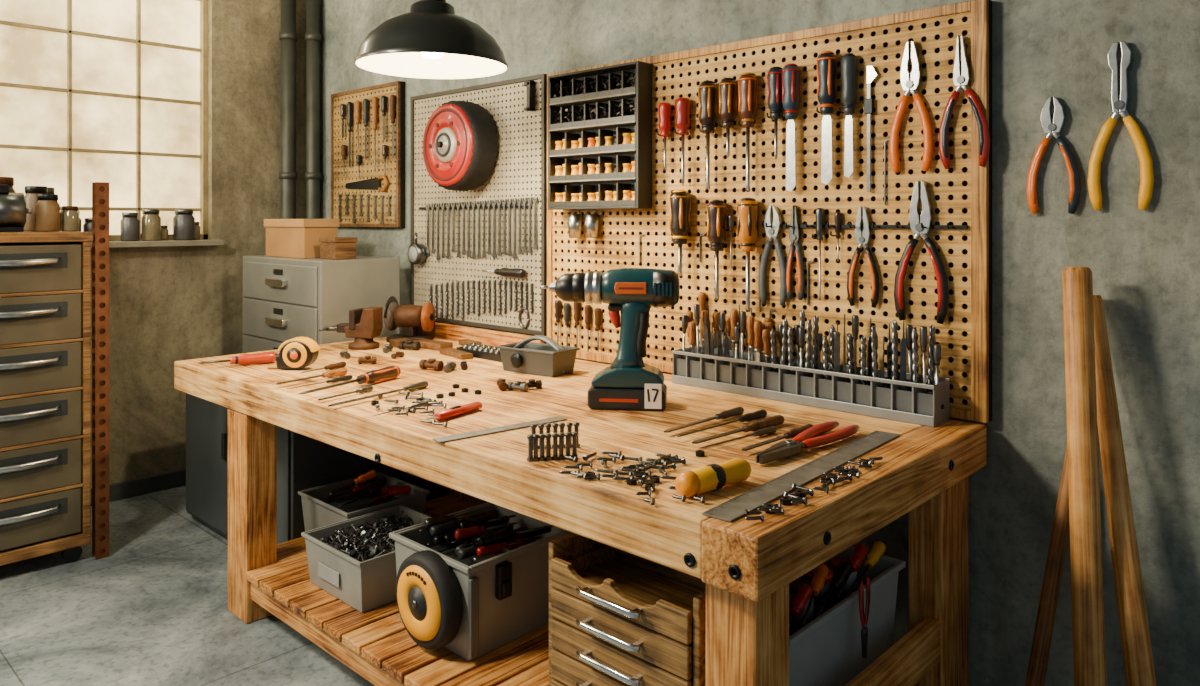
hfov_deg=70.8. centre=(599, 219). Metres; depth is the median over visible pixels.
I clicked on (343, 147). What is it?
screwdriver
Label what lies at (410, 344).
pipe fitting
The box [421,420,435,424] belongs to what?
screw
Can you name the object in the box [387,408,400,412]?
screw
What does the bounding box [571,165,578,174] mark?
pipe fitting
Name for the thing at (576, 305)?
screwdriver
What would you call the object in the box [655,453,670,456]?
screw
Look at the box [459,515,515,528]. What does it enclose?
screwdriver
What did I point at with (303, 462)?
base cabinet
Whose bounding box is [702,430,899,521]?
ruler
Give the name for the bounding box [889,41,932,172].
pliers
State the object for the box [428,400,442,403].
screw
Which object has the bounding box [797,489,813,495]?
screw
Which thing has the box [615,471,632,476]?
screw
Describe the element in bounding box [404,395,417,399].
screw
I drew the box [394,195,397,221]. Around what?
wrench
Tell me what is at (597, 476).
screw
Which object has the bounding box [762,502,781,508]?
screw
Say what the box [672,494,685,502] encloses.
screw
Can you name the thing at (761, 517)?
screw
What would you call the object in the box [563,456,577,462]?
screw
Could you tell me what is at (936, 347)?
driver
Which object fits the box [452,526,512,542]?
screwdriver
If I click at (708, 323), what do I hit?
file
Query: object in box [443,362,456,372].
pipe fitting
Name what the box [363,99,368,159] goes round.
screwdriver
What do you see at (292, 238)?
cardboard box
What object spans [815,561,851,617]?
screwdriver
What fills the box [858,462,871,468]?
screw
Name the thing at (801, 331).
driver
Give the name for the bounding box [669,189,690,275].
screwdriver
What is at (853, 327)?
file
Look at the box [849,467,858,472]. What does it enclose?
screw
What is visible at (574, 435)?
bolt
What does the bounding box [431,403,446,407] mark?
screw
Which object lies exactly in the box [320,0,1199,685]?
wall
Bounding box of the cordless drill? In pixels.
[540,268,679,410]
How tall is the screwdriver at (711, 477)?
0.056 m
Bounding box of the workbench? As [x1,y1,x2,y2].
[174,337,985,685]
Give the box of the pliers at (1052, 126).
[1026,96,1080,213]
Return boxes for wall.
[91,0,305,487]
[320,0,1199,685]
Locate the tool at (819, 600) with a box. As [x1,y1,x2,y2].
[806,568,832,616]
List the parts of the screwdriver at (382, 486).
handle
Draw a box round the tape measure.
[267,337,319,368]
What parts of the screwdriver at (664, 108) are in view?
handle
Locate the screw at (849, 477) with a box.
[837,474,852,480]
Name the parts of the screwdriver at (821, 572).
handle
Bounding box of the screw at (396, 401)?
[384,399,398,403]
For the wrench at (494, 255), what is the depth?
4.01 m
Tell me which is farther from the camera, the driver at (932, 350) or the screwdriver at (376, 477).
the screwdriver at (376, 477)
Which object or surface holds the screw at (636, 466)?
on the workbench
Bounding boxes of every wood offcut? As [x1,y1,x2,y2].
[389,338,410,347]
[414,339,452,349]
[439,348,472,359]
[459,339,481,344]
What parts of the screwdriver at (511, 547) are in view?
handle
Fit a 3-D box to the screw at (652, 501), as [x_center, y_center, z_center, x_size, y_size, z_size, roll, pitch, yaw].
[0.102,0.591,1.777,0.026,0.014,0.016,0,0,39]
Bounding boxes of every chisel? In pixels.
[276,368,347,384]
[686,311,693,352]
[688,322,695,352]
[691,320,696,352]
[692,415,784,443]
[698,292,705,346]
[701,310,707,353]
[712,312,718,348]
[726,318,731,350]
[730,309,737,357]
[747,316,754,360]
[754,320,761,369]
[761,324,765,362]
[762,329,770,362]
[764,318,771,323]
[764,322,772,345]
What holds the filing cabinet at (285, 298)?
on the floor
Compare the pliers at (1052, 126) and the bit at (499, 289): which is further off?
the bit at (499, 289)
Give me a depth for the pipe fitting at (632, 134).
3.32 m
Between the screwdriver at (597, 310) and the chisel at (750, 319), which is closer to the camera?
the chisel at (750, 319)
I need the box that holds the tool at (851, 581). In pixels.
[831,558,857,599]
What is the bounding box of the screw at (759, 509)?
[757,505,774,513]
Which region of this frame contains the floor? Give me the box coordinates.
[0,485,373,685]
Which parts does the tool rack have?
panel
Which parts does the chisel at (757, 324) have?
handle, blade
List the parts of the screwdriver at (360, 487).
handle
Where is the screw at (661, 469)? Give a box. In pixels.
[658,467,666,474]
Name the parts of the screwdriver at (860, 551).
handle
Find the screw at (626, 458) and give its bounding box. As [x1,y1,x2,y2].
[623,456,642,460]
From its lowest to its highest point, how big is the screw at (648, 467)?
0.014 m
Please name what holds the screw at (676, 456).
on the workbench
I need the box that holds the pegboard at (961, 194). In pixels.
[547,0,991,422]
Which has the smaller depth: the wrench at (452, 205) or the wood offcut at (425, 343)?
the wood offcut at (425, 343)
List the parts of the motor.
motor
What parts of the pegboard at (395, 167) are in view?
frame, frame, frame, frame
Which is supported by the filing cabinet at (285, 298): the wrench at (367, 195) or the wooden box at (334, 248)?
the wooden box at (334, 248)
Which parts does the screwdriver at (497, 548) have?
handle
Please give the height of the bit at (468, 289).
0.171 m
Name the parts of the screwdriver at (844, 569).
handle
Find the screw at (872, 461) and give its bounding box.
[858,458,873,464]
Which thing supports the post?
on the floor
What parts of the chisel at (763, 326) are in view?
handle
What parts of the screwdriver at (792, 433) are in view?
blade, handle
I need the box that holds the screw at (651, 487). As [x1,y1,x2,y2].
[648,485,654,492]
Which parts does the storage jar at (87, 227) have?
lid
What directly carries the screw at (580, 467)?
on the workbench
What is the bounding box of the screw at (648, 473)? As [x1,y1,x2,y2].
[632,471,650,476]
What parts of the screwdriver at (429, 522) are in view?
handle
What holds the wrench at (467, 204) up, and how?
hanging from the rail at (517, 206)
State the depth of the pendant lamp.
3.06 m
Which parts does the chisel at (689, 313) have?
handle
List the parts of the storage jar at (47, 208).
lid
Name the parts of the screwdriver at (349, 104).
handle, blade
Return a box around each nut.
[371,400,378,405]
[436,394,443,398]
[452,384,459,387]
[585,471,594,478]
[627,477,636,484]
[635,469,644,476]
[645,483,654,490]
[650,475,659,482]
[663,456,672,461]
[695,450,704,456]
[764,504,775,513]
[780,496,791,505]
[794,489,805,497]
[821,475,830,479]
[840,467,849,472]
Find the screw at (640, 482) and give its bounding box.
[638,478,655,486]
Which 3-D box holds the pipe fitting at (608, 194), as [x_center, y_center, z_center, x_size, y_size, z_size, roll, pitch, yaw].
[0.038,-0.090,3.435,0.039,0.057,0.037,0,0,43]
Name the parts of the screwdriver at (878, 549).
handle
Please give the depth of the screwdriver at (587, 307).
3.57 m
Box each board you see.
[410,74,546,335]
[435,322,543,346]
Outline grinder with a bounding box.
[384,296,435,341]
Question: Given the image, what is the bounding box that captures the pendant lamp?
[355,0,507,78]
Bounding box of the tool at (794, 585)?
[789,579,813,630]
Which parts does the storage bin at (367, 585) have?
label plate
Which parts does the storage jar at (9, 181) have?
lid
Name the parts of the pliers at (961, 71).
handle, handle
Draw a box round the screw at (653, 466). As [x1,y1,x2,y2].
[644,464,663,468]
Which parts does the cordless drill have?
plate, handle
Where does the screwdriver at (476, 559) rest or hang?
in the box at (470, 610)
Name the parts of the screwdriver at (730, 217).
handle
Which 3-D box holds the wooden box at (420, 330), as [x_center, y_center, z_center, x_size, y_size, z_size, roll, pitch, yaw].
[-0.914,0.529,4.292,0.140,0.139,0.080,0,0,43]
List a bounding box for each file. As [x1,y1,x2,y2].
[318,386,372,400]
[328,381,428,406]
[703,313,709,354]
[707,305,710,351]
[711,322,713,362]
[718,313,720,355]
[719,311,721,356]
[724,325,729,365]
[737,304,739,358]
[785,314,787,365]
[817,334,819,369]
[834,322,839,372]
[843,314,845,381]
[853,327,856,374]
[867,318,872,385]
[882,336,884,387]
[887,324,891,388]
[900,320,906,390]
[911,349,912,381]
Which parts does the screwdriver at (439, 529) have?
handle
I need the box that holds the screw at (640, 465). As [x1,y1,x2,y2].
[629,462,646,467]
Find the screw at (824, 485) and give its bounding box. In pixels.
[822,481,830,487]
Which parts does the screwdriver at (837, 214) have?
handle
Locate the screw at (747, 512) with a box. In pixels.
[745,509,761,516]
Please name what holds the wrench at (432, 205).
hanging from the rail at (517, 206)
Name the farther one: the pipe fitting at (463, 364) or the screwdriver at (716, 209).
the pipe fitting at (463, 364)
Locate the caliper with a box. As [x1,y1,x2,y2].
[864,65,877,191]
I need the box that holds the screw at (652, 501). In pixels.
[643,498,655,505]
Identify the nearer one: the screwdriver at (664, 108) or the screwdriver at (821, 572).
the screwdriver at (821, 572)
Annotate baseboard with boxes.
[91,469,185,505]
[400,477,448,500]
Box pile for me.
[320,510,418,561]
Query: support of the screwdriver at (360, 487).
in the storage bin at (318, 511)
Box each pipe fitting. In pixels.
[340,351,350,358]
[358,356,376,363]
[383,344,392,352]
[391,351,404,358]
[398,340,420,349]
[419,358,443,370]
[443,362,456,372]
[460,361,467,369]
[497,378,507,390]
[507,381,527,391]
[521,379,541,388]
[555,141,562,149]
[555,166,562,175]
[555,193,562,201]
[571,141,578,147]
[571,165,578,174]
[571,193,578,200]
[587,138,595,146]
[587,164,596,173]
[587,193,595,200]
[605,136,613,145]
[605,163,613,172]
[605,191,612,200]
[623,133,631,143]
[623,163,631,171]
[623,190,631,199]
[631,133,634,142]
[631,161,634,171]
[631,191,634,199]
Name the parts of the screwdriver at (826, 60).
handle, blade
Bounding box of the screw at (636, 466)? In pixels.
[621,464,638,468]
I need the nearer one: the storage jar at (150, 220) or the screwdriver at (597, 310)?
the screwdriver at (597, 310)
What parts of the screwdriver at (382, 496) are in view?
handle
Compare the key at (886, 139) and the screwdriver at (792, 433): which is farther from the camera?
the key at (886, 139)
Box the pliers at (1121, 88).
[1087,41,1153,209]
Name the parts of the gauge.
stem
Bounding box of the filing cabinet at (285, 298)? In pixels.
[243,255,399,478]
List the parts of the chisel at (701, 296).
blade, handle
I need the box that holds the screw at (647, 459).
[645,458,660,461]
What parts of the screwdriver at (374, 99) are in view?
handle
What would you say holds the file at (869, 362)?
in the tool rack
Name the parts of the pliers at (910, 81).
handle, handle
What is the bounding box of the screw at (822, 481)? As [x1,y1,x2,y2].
[819,478,834,485]
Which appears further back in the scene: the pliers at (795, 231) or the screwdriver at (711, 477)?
the pliers at (795, 231)
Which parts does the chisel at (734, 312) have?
blade, handle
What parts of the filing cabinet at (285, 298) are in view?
drawer, handle, handle, drawer, drawer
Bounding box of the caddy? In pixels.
[497,335,578,376]
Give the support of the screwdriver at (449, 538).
in the box at (470, 610)
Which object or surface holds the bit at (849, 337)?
in the tool rack
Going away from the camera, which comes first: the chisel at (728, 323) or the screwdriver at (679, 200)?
the chisel at (728, 323)
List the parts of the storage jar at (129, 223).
lid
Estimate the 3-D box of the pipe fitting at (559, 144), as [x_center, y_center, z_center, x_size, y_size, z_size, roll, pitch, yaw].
[-0.175,-0.311,3.636,0.039,0.056,0.037,0,0,43]
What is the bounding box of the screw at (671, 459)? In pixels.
[669,457,683,460]
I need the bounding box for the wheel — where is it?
[423,100,498,190]
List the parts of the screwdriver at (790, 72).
handle, blade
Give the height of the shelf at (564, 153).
0.006 m
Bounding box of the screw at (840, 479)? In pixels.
[831,478,844,484]
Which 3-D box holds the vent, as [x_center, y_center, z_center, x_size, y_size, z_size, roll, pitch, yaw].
[0.206,0.220,2.709,0.066,0.124,0.119,0,0,6]
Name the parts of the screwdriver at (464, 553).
handle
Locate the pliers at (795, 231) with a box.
[786,205,804,299]
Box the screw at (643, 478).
[624,475,646,481]
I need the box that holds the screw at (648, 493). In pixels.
[636,490,650,496]
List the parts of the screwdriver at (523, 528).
handle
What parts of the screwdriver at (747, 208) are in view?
handle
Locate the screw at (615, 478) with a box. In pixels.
[612,476,633,479]
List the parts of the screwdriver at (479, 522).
handle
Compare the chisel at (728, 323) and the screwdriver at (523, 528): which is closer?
the screwdriver at (523, 528)
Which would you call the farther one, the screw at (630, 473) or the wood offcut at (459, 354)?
the wood offcut at (459, 354)
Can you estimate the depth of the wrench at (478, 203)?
4.08 m
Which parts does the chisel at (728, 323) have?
handle, blade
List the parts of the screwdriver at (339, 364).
handle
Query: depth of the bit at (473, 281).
4.12 m
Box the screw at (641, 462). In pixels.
[638,461,655,465]
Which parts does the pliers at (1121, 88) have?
handle, handle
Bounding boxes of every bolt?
[527,434,533,461]
[530,424,536,447]
[533,434,538,460]
[538,423,544,448]
[539,434,545,460]
[545,423,551,448]
[545,433,551,459]
[552,423,558,447]
[552,433,558,459]
[558,432,564,458]
[559,422,565,447]
[565,432,570,456]
[566,422,572,447]
[571,432,577,456]
[573,422,579,447]
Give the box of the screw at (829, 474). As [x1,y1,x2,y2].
[822,472,840,475]
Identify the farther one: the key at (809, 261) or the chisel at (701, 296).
the chisel at (701, 296)
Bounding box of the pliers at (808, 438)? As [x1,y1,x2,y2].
[756,421,858,463]
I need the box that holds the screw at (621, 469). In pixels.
[619,468,639,472]
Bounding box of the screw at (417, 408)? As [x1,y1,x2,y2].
[415,406,427,410]
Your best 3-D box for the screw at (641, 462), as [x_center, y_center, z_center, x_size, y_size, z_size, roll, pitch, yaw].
[0.114,0.591,2.052,0.047,0.014,0.016,0,0,26]
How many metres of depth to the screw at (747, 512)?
1.70 m
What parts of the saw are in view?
blade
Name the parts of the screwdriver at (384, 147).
handle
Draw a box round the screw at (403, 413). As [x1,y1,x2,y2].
[395,411,407,415]
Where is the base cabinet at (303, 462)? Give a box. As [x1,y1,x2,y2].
[186,393,366,543]
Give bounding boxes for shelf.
[246,502,548,685]
[549,92,635,106]
[549,120,635,132]
[549,149,635,157]
[549,177,635,182]
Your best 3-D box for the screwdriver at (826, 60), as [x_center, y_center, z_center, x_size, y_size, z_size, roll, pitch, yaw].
[0.751,-0.338,2.792,0.066,0.443,0.066,0,0,43]
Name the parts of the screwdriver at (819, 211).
handle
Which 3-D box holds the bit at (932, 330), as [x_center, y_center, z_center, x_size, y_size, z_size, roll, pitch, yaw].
[0.994,0.450,2.535,0.019,0.271,0.020,1,1,-15]
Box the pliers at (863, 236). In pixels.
[847,206,879,307]
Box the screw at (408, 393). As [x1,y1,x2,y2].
[398,391,409,395]
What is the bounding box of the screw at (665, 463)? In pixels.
[647,461,667,465]
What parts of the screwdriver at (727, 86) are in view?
handle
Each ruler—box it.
[432,416,566,442]
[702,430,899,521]
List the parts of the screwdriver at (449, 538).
handle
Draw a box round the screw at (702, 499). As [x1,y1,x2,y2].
[693,496,705,503]
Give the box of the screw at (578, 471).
[559,469,579,473]
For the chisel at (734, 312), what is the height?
0.267 m
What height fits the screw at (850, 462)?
0.014 m
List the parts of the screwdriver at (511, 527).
handle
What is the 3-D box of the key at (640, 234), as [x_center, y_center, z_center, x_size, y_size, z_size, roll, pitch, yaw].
[0.167,0.113,3.385,0.023,0.112,0.006,0,0,43]
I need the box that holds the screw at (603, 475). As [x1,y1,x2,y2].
[601,473,617,477]
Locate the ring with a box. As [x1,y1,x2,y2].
[518,307,529,328]
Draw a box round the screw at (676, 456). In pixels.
[657,454,677,459]
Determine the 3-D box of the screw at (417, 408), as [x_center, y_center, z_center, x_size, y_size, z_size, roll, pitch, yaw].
[-0.563,0.591,2.647,0.048,0.014,0.016,0,0,-5]
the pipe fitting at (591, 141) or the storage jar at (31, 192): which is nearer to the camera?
the pipe fitting at (591, 141)
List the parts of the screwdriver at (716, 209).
handle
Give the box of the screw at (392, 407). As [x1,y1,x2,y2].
[390,405,404,409]
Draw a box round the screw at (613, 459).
[595,457,615,462]
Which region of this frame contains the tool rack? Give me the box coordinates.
[672,346,949,426]
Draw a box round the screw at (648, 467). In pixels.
[640,466,651,470]
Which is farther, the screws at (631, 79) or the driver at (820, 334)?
the screws at (631, 79)
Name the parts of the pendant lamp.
bulb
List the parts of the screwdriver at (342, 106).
handle, blade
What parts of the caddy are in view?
knob, handle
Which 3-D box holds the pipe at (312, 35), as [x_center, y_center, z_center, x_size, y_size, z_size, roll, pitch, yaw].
[-1.761,-0.050,5.182,0.096,3.100,0.096,0,0,43]
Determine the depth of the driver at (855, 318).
2.70 m
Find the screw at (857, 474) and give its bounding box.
[840,472,859,478]
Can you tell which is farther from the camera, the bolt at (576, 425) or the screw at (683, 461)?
the bolt at (576, 425)
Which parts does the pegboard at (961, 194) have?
frame, frame, frame, frame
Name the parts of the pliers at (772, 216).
handle, handle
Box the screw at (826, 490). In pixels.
[812,486,828,493]
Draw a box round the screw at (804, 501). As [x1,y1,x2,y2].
[790,497,806,504]
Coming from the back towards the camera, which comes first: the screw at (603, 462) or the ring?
the ring
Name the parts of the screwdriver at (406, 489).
handle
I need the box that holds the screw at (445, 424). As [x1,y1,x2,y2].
[433,422,447,426]
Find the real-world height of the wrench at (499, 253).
0.268 m
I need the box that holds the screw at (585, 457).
[582,452,596,460]
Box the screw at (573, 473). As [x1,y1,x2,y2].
[571,471,587,479]
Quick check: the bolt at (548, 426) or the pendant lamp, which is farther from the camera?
the pendant lamp
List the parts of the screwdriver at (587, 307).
handle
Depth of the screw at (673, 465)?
2.02 m
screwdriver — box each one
[199,352,276,364]
[288,375,352,388]
[299,365,400,393]
[301,361,345,372]
[326,488,359,498]
[330,470,376,492]
[330,475,377,494]
[335,488,380,502]
[339,485,386,506]
[340,104,345,137]
[340,483,368,491]
[341,145,346,174]
[344,477,386,498]
[347,102,352,167]
[351,484,385,499]
[355,101,360,148]
[356,155,361,177]
[361,485,410,498]
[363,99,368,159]
[363,496,389,508]
[365,485,397,506]
[366,496,391,507]
[372,97,377,168]
[381,96,386,139]
[382,145,387,174]
[390,95,395,157]
[419,511,488,530]
[424,512,487,528]
[430,513,496,535]
[433,532,450,544]
[439,533,482,552]
[445,526,513,543]
[451,509,498,533]
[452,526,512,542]
[455,522,516,539]
[455,540,476,554]
[458,542,496,559]
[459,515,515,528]
[470,526,527,543]
[472,552,502,563]
[476,524,513,545]
[476,537,540,555]
[481,525,553,545]
[483,268,526,277]
[484,515,509,527]
[484,525,550,546]
[499,538,527,552]
[555,300,560,343]
[564,303,569,345]
[574,302,579,346]
[585,305,590,351]
[595,308,600,351]
[659,103,670,169]
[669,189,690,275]
[675,97,690,185]
[675,458,751,497]
[676,409,766,436]
[698,80,717,189]
[707,200,726,299]
[719,78,736,157]
[728,215,733,265]
[737,197,758,311]
[738,72,757,191]
[767,66,782,159]
[782,63,799,191]
[789,584,812,625]
[801,564,828,625]
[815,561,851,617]
[816,208,823,299]
[817,51,836,184]
[835,212,840,260]
[836,543,867,597]
[841,53,856,177]
[851,541,885,592]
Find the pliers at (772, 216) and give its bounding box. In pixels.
[758,205,786,305]
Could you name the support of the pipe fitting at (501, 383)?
on the workbench
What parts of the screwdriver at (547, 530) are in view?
handle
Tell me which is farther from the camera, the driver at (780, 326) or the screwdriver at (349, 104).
the screwdriver at (349, 104)
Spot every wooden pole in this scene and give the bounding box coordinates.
[1025,447,1069,685]
[1062,267,1105,685]
[1093,295,1156,685]
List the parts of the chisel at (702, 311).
handle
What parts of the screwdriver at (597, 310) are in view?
handle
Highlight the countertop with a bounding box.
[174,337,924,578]
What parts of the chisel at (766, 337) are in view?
blade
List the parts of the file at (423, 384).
blade, handle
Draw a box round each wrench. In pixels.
[338,194,341,221]
[345,194,348,214]
[352,194,355,222]
[359,194,362,215]
[366,194,369,221]
[373,195,376,217]
[380,195,383,223]
[387,195,390,215]
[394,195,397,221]
[426,204,429,254]
[431,204,434,252]
[436,203,439,259]
[441,203,445,257]
[446,203,450,258]
[451,202,455,251]
[456,202,460,256]
[461,202,465,254]
[466,201,470,256]
[471,201,475,258]
[476,201,481,258]
[482,200,485,257]
[487,200,491,254]
[492,200,496,257]
[497,199,501,255]
[502,199,506,254]
[507,198,511,255]
[512,198,516,258]
[517,198,521,253]
[522,197,527,252]
[528,197,531,252]
[532,197,537,248]
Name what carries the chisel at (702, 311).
in the tool rack
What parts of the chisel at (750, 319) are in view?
handle, blade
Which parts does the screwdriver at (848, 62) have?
handle, blade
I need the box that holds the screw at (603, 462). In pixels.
[601,459,606,467]
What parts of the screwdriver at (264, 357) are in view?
handle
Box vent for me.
[653,271,674,307]
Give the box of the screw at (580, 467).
[564,464,582,470]
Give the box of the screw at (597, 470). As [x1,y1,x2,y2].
[594,469,617,474]
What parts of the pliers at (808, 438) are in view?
handle, handle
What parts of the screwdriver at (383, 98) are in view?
handle, blade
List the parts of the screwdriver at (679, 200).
handle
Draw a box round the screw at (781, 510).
[769,507,783,514]
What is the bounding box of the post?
[92,182,108,559]
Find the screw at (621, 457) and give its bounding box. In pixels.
[608,453,624,460]
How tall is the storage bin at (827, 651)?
0.333 m
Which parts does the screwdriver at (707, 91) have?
handle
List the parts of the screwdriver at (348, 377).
handle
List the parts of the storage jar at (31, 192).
lid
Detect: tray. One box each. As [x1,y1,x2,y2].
[456,347,501,361]
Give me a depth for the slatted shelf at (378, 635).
2.60 m
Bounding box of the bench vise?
[319,307,382,349]
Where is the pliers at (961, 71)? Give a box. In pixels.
[939,35,989,168]
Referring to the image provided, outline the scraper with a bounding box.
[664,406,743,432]
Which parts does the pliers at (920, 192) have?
handle, handle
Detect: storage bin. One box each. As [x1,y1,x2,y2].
[298,472,429,530]
[301,504,432,612]
[789,546,904,685]
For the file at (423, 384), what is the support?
on the workbench
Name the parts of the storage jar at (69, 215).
lid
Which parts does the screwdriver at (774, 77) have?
handle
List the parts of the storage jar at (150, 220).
lid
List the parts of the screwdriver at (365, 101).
handle, blade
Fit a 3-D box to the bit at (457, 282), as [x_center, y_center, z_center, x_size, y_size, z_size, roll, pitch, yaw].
[-0.711,0.393,4.213,0.017,0.175,0.016,0,0,43]
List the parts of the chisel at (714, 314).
handle, blade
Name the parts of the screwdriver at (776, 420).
blade, handle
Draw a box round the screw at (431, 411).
[419,409,434,413]
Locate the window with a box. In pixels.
[0,0,207,240]
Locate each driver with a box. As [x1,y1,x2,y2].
[682,315,687,358]
[694,304,699,360]
[720,312,725,356]
[734,326,739,358]
[740,311,745,367]
[746,326,750,360]
[778,324,782,364]
[794,325,799,366]
[798,327,804,367]
[817,333,822,369]
[833,331,839,340]
[852,315,858,374]
[905,324,912,391]
[920,326,927,393]
[932,350,935,384]
[933,344,940,383]
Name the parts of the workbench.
leg, shelf rail, leg, drawer, handle, drawer, handle, handle, handle, drawer, drawer, drawer unit, drawer, leg, rail, leg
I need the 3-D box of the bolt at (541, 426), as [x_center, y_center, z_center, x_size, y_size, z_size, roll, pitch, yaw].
[-0.154,0.567,2.215,0.019,0.064,0.017,0,0,41]
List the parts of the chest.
handle, handle, handle, handle, handle, handle, drawer, drawer, drawer, drawer, drawer, drawer, cross rail, cross rail, cross rail, cross rail, cross rail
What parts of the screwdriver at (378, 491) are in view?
handle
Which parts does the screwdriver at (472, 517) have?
handle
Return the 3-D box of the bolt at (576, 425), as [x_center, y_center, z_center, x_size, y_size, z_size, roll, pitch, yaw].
[-0.062,0.567,2.231,0.019,0.064,0.017,0,0,15]
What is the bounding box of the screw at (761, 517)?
[745,513,763,521]
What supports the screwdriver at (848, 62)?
hanging from the pegboard at (961, 194)
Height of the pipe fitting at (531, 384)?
0.033 m
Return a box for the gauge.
[408,233,426,264]
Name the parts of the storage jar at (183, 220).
lid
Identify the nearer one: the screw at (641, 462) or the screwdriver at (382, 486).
the screw at (641, 462)
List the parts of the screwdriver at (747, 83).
handle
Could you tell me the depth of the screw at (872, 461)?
2.07 m
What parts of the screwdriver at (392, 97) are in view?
handle, blade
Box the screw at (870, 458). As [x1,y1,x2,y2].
[869,456,882,460]
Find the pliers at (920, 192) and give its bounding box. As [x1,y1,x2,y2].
[894,180,948,323]
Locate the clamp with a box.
[524,80,534,110]
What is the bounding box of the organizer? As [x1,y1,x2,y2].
[548,61,651,209]
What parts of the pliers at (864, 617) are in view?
handle, handle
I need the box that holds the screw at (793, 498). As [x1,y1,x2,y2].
[791,496,807,500]
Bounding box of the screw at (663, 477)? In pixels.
[660,476,676,479]
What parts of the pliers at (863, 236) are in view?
handle, handle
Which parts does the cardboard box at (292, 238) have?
lid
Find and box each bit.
[429,284,432,302]
[435,283,437,321]
[440,283,442,318]
[445,282,448,318]
[450,282,453,320]
[456,281,458,315]
[461,281,464,320]
[466,280,469,314]
[472,280,474,313]
[477,280,479,316]
[482,280,485,313]
[488,280,490,312]
[493,280,495,315]
[498,280,501,314]
[503,280,506,314]
[509,281,511,309]
[514,281,517,311]
[519,282,522,311]
[525,282,527,312]
[530,283,533,313]
[770,329,777,371]
[781,318,787,364]
[787,327,793,374]
[799,309,804,367]
[805,319,811,376]
[812,315,818,377]
[822,335,828,379]
[829,325,835,379]
[847,333,853,382]
[860,336,866,384]
[870,325,878,377]
[891,320,898,379]
[912,326,918,382]
[927,325,935,394]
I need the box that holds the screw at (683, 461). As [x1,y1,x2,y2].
[668,458,685,464]
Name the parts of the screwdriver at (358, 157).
handle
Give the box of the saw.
[346,175,388,191]
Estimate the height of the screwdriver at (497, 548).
0.031 m
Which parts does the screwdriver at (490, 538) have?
handle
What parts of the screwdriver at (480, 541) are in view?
handle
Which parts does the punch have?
handle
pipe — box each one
[279,0,296,218]
[305,0,320,218]
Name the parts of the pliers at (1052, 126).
handle, handle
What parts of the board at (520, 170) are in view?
frame, frame, frame, frame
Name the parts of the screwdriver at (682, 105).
handle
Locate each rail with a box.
[419,205,532,209]
[763,222,967,228]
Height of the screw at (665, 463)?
0.014 m
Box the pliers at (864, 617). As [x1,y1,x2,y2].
[859,577,869,657]
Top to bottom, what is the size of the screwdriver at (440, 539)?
0.027 m
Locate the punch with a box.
[373,400,432,415]
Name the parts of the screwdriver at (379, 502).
handle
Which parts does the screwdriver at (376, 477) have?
handle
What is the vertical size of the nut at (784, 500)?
0.012 m
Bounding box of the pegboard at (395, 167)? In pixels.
[331,81,404,226]
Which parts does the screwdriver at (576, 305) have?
handle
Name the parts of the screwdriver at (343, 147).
handle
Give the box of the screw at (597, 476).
[576,473,599,479]
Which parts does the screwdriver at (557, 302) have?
handle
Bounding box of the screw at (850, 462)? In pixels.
[847,460,864,464]
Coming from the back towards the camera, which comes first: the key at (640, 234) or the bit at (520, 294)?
the bit at (520, 294)
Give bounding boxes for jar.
[0,177,15,192]
[24,186,46,230]
[35,194,59,231]
[47,187,54,193]
[60,210,80,231]
[61,206,78,231]
[76,217,80,231]
[83,218,91,231]
[120,213,138,240]
[141,209,160,240]
[161,225,168,239]
[173,209,194,239]
[194,222,199,239]
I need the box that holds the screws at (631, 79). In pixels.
[554,73,634,122]
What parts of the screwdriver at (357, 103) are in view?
handle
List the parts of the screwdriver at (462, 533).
handle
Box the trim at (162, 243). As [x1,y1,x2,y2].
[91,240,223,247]
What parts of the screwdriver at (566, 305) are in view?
handle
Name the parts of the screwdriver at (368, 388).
blade, handle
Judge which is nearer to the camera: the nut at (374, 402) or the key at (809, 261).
the nut at (374, 402)
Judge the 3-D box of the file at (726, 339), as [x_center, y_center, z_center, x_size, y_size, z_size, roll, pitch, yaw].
[0.453,0.479,3.000,0.025,0.215,0.004,0,0,-4]
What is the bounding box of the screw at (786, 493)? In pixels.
[784,491,799,497]
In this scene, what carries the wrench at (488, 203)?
hanging from the rail at (517, 206)
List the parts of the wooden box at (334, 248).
lid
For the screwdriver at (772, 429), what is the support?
on the workbench
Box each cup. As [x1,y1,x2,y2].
[568,209,581,237]
[585,209,598,237]
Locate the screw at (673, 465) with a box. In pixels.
[664,463,675,469]
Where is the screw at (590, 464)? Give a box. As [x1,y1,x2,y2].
[575,461,592,467]
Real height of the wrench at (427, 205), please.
0.266 m
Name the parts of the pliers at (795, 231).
handle, handle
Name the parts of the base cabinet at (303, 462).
door, handle, door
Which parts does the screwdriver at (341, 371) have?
blade, handle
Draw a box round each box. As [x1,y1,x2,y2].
[264,219,339,257]
[319,237,356,259]
[389,502,572,660]
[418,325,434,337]
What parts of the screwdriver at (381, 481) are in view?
handle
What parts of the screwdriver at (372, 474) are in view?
handle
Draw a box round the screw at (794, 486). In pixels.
[792,483,809,490]
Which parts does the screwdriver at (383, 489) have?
handle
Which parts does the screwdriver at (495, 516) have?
handle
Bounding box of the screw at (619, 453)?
[601,451,621,455]
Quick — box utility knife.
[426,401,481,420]
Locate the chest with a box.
[0,231,92,565]
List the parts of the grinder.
motor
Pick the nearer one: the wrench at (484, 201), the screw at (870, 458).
the screw at (870, 458)
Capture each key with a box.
[639,234,643,261]
[699,234,704,261]
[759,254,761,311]
[807,261,813,304]
[884,139,889,204]

